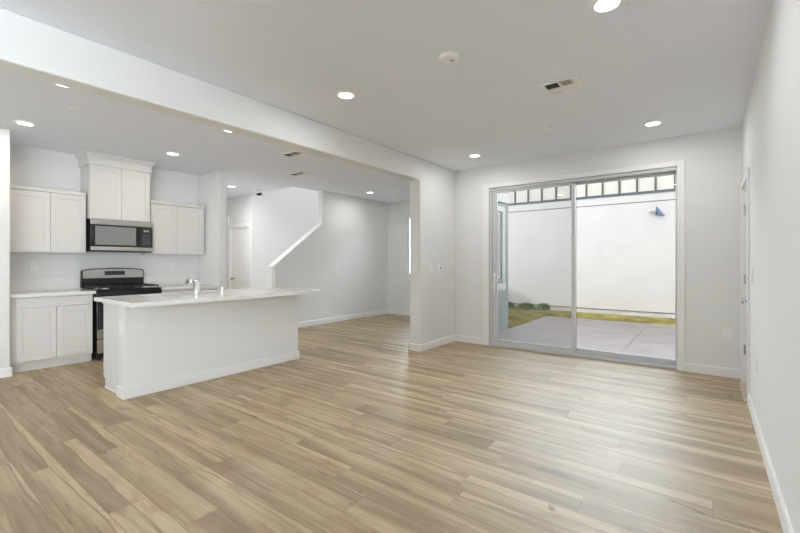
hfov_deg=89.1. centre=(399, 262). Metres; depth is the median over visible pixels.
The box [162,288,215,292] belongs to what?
base cabinet
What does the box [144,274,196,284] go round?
backsplash
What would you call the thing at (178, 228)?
upper cabinet
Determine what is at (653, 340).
patio
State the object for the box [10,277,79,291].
backsplash
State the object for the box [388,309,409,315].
baseboard
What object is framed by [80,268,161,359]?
range
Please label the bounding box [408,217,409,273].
window
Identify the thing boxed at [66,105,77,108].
sprinkler
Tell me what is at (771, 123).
wall
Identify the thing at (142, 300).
island countertop
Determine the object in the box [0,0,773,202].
ceiling
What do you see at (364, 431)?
floor
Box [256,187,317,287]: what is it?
wall
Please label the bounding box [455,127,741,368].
wall
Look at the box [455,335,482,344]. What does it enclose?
baseboard
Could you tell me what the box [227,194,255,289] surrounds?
wall
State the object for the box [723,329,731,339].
wall outlet
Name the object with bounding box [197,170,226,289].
wall
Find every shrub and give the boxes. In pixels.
[508,301,515,307]
[516,302,535,309]
[536,303,550,310]
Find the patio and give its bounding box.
[498,316,674,358]
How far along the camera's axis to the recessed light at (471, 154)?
5.54 m
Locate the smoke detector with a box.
[439,51,458,64]
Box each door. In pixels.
[228,223,250,289]
[483,160,684,371]
[739,167,749,404]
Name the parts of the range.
oven door, drawer, panel, clock panel, control panel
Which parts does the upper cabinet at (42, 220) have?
door, trim, door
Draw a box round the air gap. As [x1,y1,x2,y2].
[220,286,224,292]
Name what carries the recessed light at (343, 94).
in the ceiling
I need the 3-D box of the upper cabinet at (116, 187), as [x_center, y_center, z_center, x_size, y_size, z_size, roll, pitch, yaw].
[-4.016,-1.028,5.758,0.437,0.886,0.845,0,0,37]
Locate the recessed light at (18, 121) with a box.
[13,119,37,125]
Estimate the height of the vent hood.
0.260 m
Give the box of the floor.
[0,314,782,532]
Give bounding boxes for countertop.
[10,277,95,297]
[94,287,321,307]
[144,274,217,289]
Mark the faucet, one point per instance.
(195, 282)
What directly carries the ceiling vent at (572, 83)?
in the ceiling
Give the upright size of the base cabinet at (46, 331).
0.861 m
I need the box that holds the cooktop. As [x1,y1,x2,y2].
[81,286,160,290]
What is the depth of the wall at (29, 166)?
5.53 m
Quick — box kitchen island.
[104,295,299,399]
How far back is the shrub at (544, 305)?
11.50 m
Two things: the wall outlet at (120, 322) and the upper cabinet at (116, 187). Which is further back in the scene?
the upper cabinet at (116, 187)
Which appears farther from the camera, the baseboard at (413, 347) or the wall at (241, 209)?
the wall at (241, 209)
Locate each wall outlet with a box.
[30,262,37,270]
[119,321,122,333]
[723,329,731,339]
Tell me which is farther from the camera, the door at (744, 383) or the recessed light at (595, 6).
the door at (744, 383)
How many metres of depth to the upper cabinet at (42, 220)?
5.06 m
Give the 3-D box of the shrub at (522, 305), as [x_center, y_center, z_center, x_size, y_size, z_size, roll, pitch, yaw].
[3.653,1.263,11.811,0.545,0.244,0.430,0,0,37]
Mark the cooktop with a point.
(98, 288)
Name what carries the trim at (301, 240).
attached to the wall at (353, 234)
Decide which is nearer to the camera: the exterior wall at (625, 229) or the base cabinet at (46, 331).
the base cabinet at (46, 331)
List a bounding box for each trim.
[268,223,322,267]
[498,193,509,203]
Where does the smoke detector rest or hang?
attached to the ceiling
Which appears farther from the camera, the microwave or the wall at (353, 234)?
the wall at (353, 234)
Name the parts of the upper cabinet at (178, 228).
door, trim, door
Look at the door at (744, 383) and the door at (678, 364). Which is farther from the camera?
the door at (678, 364)
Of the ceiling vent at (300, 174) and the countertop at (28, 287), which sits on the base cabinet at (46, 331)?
the countertop at (28, 287)
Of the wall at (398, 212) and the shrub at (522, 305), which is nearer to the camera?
the wall at (398, 212)
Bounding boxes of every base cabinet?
[10,294,92,372]
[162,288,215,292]
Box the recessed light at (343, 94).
[335,89,356,98]
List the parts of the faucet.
spout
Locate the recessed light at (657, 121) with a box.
[643,119,663,125]
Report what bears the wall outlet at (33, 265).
attached to the wall at (29, 166)
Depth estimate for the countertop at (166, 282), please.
6.41 m
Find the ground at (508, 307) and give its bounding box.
[508,307,674,328]
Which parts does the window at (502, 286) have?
frame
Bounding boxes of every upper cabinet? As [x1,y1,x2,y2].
[10,184,86,253]
[75,150,155,222]
[141,200,204,254]
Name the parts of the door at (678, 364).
handle, sliding panel, fixed panel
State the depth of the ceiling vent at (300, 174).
6.76 m
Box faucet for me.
[185,272,200,293]
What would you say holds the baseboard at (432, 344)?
attached to the wall at (29, 47)
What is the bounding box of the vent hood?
[649,206,664,215]
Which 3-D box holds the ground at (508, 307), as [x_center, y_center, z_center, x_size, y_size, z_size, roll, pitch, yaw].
[3.866,1.472,9.563,12.600,0.185,8.090,0,0,37]
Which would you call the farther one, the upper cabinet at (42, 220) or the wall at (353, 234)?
the wall at (353, 234)
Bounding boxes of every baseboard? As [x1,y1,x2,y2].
[0,367,11,377]
[298,309,387,327]
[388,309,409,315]
[408,343,419,351]
[420,335,454,351]
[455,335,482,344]
[685,362,739,378]
[748,394,793,532]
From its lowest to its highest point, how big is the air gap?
0.074 m
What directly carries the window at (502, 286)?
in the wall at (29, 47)
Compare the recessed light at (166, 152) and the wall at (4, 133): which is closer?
the wall at (4, 133)
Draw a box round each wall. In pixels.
[0,8,507,343]
[0,128,9,368]
[10,144,196,291]
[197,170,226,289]
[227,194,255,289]
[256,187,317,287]
[272,191,387,321]
[388,201,409,310]
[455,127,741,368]
[508,175,674,318]
[742,0,799,532]
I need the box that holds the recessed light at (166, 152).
[165,151,180,155]
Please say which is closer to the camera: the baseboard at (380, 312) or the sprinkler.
the sprinkler
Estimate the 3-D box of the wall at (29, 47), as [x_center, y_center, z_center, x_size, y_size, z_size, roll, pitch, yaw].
[-1.759,-0.135,3.211,0.185,3.200,12.990,0,0,37]
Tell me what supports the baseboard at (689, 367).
attached to the wall at (713, 159)
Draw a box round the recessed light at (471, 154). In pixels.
[468,153,481,156]
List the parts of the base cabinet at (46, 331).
door, drawer, door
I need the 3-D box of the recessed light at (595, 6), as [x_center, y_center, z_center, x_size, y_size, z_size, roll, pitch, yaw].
[1.172,-1.467,2.299,0.190,0.016,0.190,0,0,37]
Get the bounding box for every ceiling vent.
[279,150,313,159]
[286,171,314,177]
[539,75,584,96]
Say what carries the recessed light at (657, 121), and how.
in the ceiling
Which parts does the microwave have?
door, handle rail, control panel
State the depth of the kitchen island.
4.24 m
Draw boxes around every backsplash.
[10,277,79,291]
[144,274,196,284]
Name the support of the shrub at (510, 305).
on the ground at (508, 307)
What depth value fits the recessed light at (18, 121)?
4.25 m
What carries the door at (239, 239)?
in the wall at (241, 209)
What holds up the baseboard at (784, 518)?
attached to the wall at (771, 123)
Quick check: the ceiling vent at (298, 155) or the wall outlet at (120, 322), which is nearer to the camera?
the wall outlet at (120, 322)
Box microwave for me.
[86,218,152,252]
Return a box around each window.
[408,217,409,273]
[498,206,505,290]
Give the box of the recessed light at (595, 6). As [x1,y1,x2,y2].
[588,0,624,13]
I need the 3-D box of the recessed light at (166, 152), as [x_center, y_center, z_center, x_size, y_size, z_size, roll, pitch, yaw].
[-3.057,-1.467,5.469,0.190,0.016,0.190,0,0,37]
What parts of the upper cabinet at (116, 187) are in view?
door, crown, door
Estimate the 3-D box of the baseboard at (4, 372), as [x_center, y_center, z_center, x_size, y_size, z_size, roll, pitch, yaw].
[-4.344,1.212,4.463,0.014,0.104,0.118,0,0,37]
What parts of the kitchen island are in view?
baseboard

